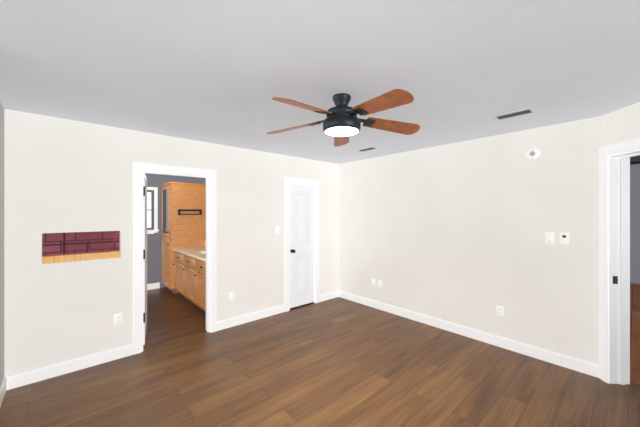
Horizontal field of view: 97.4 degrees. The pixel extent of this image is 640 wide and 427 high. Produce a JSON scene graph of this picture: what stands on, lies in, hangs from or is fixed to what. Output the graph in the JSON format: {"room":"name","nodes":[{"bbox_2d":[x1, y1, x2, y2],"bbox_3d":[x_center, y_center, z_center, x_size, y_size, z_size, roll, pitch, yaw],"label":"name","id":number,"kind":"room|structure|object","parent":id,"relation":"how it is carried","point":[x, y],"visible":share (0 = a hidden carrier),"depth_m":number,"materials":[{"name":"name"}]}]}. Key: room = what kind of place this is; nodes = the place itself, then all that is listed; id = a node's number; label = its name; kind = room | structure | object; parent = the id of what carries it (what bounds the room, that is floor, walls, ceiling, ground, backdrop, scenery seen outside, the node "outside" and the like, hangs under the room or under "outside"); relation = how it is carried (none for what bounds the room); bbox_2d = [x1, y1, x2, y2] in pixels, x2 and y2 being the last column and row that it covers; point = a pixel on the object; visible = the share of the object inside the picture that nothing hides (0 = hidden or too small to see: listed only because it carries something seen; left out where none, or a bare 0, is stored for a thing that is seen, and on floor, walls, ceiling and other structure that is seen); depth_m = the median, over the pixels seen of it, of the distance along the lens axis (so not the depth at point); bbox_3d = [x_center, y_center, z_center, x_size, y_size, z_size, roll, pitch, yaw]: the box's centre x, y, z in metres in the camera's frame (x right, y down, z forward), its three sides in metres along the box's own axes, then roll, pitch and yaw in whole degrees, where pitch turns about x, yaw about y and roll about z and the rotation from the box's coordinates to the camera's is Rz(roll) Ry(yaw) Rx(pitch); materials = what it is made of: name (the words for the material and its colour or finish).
{"room":"empty bedroom","nodes":[
{"label":"empty bedroom","id":0,"kind":"room"},
{"bbox_2d":[0,103,3,385],"bbox_3d":[-1.390,0.318,0.835,0.120,2.440,4.420,0,0,-42],"label":"wall","id":1,"kind":"structure","parent":0,"point":[1,243],"depth_m":2.33,"materials":[{"name":"paint"}]},
{"bbox_2d":[0,376,7,407],"bbox_3d":[-1.300,1.478,0.835,0.014,0.120,4.300,0,0,-42],"label":"baseboard","id":2,"kind":"structure","parent":1,"relation":"attached to","point":[4,386],"depth_m":2.33,"materials":[{"name":"white wood"}]},
{"bbox_2d":[145,173,194,287],"bbox_3d":[-3.413,0.318,5.729,1.870,2.440,0.120,0,0,-42],"label":"wall","id":3,"kind":"structure","parent":0,"point":[154,257],"depth_m":5.74,"materials":[{"name":"paint"}]},
{"bbox_2d":[147,187,158,233],"bbox_3d":[-3.616,-0.052,5.528,0.760,0.940,0.190,0,0,-42],"label":"window","id":4,"kind":"structure","parent":3,"relation":"in","point":[152,210],"depth_m":5.69,"materials":[{"name":"white"}]},
{"bbox_2d":[147,282,159,289],"bbox_3d":[-3.618,1.478,5.456,0.900,0.120,0.014,0,0,-42],"label":"baseboard","id":5,"kind":"structure","parent":3,"relation":"attached to","point":[150,286],"depth_m":5.67,"materials":[{"name":"white wood"}]},
{"bbox_2d":[4,109,338,377],"bbox_3d":[-1.247,0.318,3.862,4.120,2.440,0.150,0,0,-42],"label":"wall","id":6,"kind":"structure","parent":0,"point":[61,175],"depth_m":2.88,"materials":[{"name":"paint"}]},
{"bbox_2d":[8,343,133,389],"bbox_3d":[-2.363,1.478,2.758,0.903,0.120,0.014,0,0,-42],"label":"baseboard","id":7,"kind":"structure","parent":6,"relation":"attached to","point":[16,380],"depth_m":2.70,"materials":[{"name":"white wood"}]},
{"bbox_2d":[42,250,120,263],"bbox_3d":[-2.376,0.460,2.830,0.700,0.106,0.087,0,0,-42],"label":"stud","id":8,"kind":"object","parent":6,"relation":"attached to","point":[49,259],"visible":0.42,"depth_m":2.78,"materials":[{"name":"brown wood"}]},
{"bbox_2d":[114,313,121,324],"bbox_3d":[-2.132,1.120,2.967,0.070,0.115,0.008,0,0,-42],"label":"outlet","id":9,"kind":"object","parent":6,"relation":"attached to","point":[117,318],"visible":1,"depth_m":2.96,"materials":[{"name":"white plastic"}]},
{"bbox_2d":[143,173,146,344],"bbox_3d":[-2.221,0.531,3.545,0.196,1.982,0.718,0,0,-42],"label":"door","id":10,"kind":"structure","parent":6,"relation":"in","point":[144,255],"depth_m":3.24,"materials":[{"name":"white wood"}]},
{"bbox_2d":[134,162,216,354],"bbox_3d":[-1.736,0.492,3.414,0.909,2.092,0.168,0,0,-42],"label":"door frame","id":11,"kind":"structure","parent":6,"relation":"attached to","point":[140,169],"depth_m":3.35,"materials":[{"name":"white wood"}]},
{"bbox_2d":[230,291,234,300],"bbox_3d":[-1.190,1.125,3.806,0.070,0.115,0.008,0,0,-42],"label":"outlet","id":12,"kind":"object","parent":6,"relation":"attached to","point":[232,295],"visible":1,"depth_m":3.81,"materials":[{"name":"white plastic"}]},
{"bbox_2d":[217,304,284,330],"bbox_3d":[-0.947,1.478,4.020,1.073,0.120,0.014,0,0,-42],"label":"baseboard","id":13,"kind":"structure","parent":6,"relation":"attached to","point":[234,321],"depth_m":3.97,"materials":[{"name":"white wood"}]},
{"bbox_2d":[276,226,279,233],"bbox_3d":[-0.642,0.258,4.288,0.075,0.120,0.018,0,0,-42],"label":"light switch","id":14,"kind":"object","parent":6,"relation":"attached to","point":[277,229],"visible":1,"depth_m":4.29,"materials":[{"name":"white plastic"}]},
{"bbox_2d":[290,184,313,307],"bbox_3d":[-0.285,0.528,4.616,0.508,1.978,0.106,0,0,-42],"label":"closet door","id":15,"kind":"structure","parent":6,"relation":"in","point":[301,244],"depth_m":4.63,"materials":[{"name":"white wood"}]},
{"bbox_2d":[285,177,318,311],"bbox_3d":[-0.320,0.488,4.656,0.710,2.100,0.138,0,0,-42],"label":"door frame","id":16,"kind":"structure","parent":6,"relation":"attached to","point":[300,181],"depth_m":4.55,"materials":[{"name":"white wood"}]},
{"bbox_2d":[319,290,339,301],"bbox_3d":[0.153,1.478,4.999,0.455,0.120,0.014,0,0,-42],"label":"baseboard","id":17,"kind":"structure","parent":6,"relation":"attached to","point":[334,294],"depth_m":5.00,"materials":[{"name":"white wood"}]},
{"bbox_2d":[195,177,205,183],"bbox_3d":[-1.812,0.318,5.248,0.120,2.440,2.729,0,0,-42],"label":"wall","id":18,"kind":"structure","parent":0,"point":[200,180],"depth_m":5.98,"materials":[{"name":"paint"}]},
{"bbox_2d":[0,283,639,426],"bbox_3d":[1.457,1.568,4.999,9.970,0.060,7.750,0,0,-42],"label":"floor","id":19,"kind":"structure","parent":0,"point":[338,362],"depth_m":2.55,"materials":[{"name":"brown wood"}]},
{"bbox_2d":[161,182,205,293],"bbox_3d":[-2.785,0.473,5.722,0.694,2.130,0.717,0,0,-42],"label":"linen cabinet","id":20,"kind":"object","parent":19,"relation":"on","point":[183,214],"visible":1,"depth_m":5.51,"materials":[{"name":"brown wood"}]},
{"bbox_2d":[172,249,205,311],"bbox_3d":[-1.956,1.120,4.844,0.624,0.835,1.840,0,0,-42],"label":"bathroom vanity","id":21,"kind":"object","parent":19,"relation":"on","point":[189,264],"depth_m":4.61,"materials":[{"name":"brown wood"}]},
{"bbox_2d":[176,245,205,260],"bbox_3d":[-1.948,0.683,4.837,0.621,0.040,1.859,0,0,-42],"label":"countertop","id":22,"kind":"structure","parent":21,"relation":"on","point":[194,251],"depth_m":4.84,"materials":[{"name":"beige stone"}]},
{"bbox_2d":[0,0,639,163],"bbox_3d":[-0.626,-1.032,3.143,4.390,0.260,7.750,0,0,-42],"label":"ceiling","id":23,"kind":"structure","parent":0,"point":[222,72],"depth_m":1.72,"materials":[{"name":"paint"}]},
{"bbox_2d":[267,89,419,146],"bbox_3d":[0.161,-0.757,2.144,1.261,0.290,1.267,0,0,-42],"label":"ceiling fan","id":24,"kind":"object","parent":23,"relation":"hanging from","point":[341,123],"visible":1,"depth_m":2.08,"materials":[{"name":"brown wood"}]},
{"bbox_2d":[355,146,378,151],"bbox_3d":[0.664,-0.897,3.964,0.150,0.008,0.310,0,0,-42],"label":"ceiling vent","id":25,"kind":"object","parent":23,"relation":"in","point":[366,149],"visible":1,"depth_m":3.96,"materials":[{"name":"grey metal"}]},
{"bbox_2d":[491,107,536,120],"bbox_3d":[1.766,-0.897,2.562,0.170,0.008,0.310,0,0,-42],"label":"ceiling vent","id":26,"kind":"object","parent":23,"relation":"in","point":[521,112],"visible":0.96,"depth_m":2.55,"materials":[{"name":"grey metal"}]},
{"bbox_2d":[339,117,599,363],"bbox_3d":[1.151,0.318,4.357,0.120,2.440,4.541,0,0,-42],"label":"wall","id":27,"kind":"structure","parent":0,"point":[453,232],"depth_m":3.32,"materials":[{"name":"paint"}]},
{"bbox_2d":[340,291,598,377],"bbox_3d":[1.472,1.478,3.896,0.014,0.120,3.417,0,0,-42],"label":"baseboard","id":28,"kind":"structure","parent":27,"relation":"attached to","point":[576,364],"depth_m":3.30,"materials":[{"name":"white wood"}]},
{"bbox_2d":[496,306,502,316],"bbox_3d":[2.069,1.128,3.231,0.008,0.115,0.070,0,0,-42],"label":"outlet","id":29,"kind":"object","parent":27,"relation":"attached to","point":[499,310],"visible":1,"depth_m":3.23,"materials":[{"name":"white plastic"}]},
{"bbox_2d":[526,149,538,158],"bbox_3d":[2.264,-0.630,2.992,0.034,0.108,0.108,0,0,-42],"label":"smoke detector","id":30,"kind":"object","parent":27,"relation":"attached to","point":[532,154],"visible":1,"depth_m":2.98,"materials":[{"name":"white plastic"}]},
{"bbox_2d":[545,232,553,242],"bbox_3d":[2.363,0.253,2.893,0.018,0.115,0.070,0,0,-42],"label":"light switch","id":31,"kind":"object","parent":27,"relation":"attached to","point":[549,237],"visible":1,"depth_m":2.90,"materials":[{"name":"white plastic"}]},
{"bbox_2d":[560,232,568,243],"bbox_3d":[2.442,0.253,2.809,0.011,0.115,0.070,0,0,-42],"label":"switch","id":32,"kind":"object","parent":27,"relation":"attached to","point":[564,238],"visible":1,"depth_m":2.81,"materials":[{"name":"white plastic"}]},
{"bbox_2d":[600,102,639,146],"bbox_3d":[2.655,0.318,1.897,0.160,2.440,1.443,0,0,3],"label":"wall","id":33,"kind":"structure","parent":0,"point":[620,125],"depth_m":2.44,"materials":[{"name":"paint"}]},
{"bbox_2d":[599,138,639,384],"bbox_3d":[2.666,0.466,2.141,0.190,2.145,0.955,0,0,3],"label":"door frame","id":34,"kind":"structure","parent":33,"relation":"attached to","point":[614,263],"depth_m":2.53,"materials":[{"name":"white wood"}]},
{"bbox_2d":[630,164,639,283],"bbox_3d":[7.246,0.238,5.844,0.200,2.600,1.310,0,0,-42],"label":"wall","id":35,"kind":"structure","parent":0,"point":[634,223],"depth_m":6.12,"materials":[{"name":"paint"}]},
{"bbox_2d":[630,155,639,164],"bbox_3d":[5.192,-1.112,4.107,5.579,0.100,1.450,0,0,-42],"label":"ceiling","id":36,"kind":"structure","parent":0,"point":[634,158],"depth_m":5.53,"materials":[{"name":"paint"}]}
]}

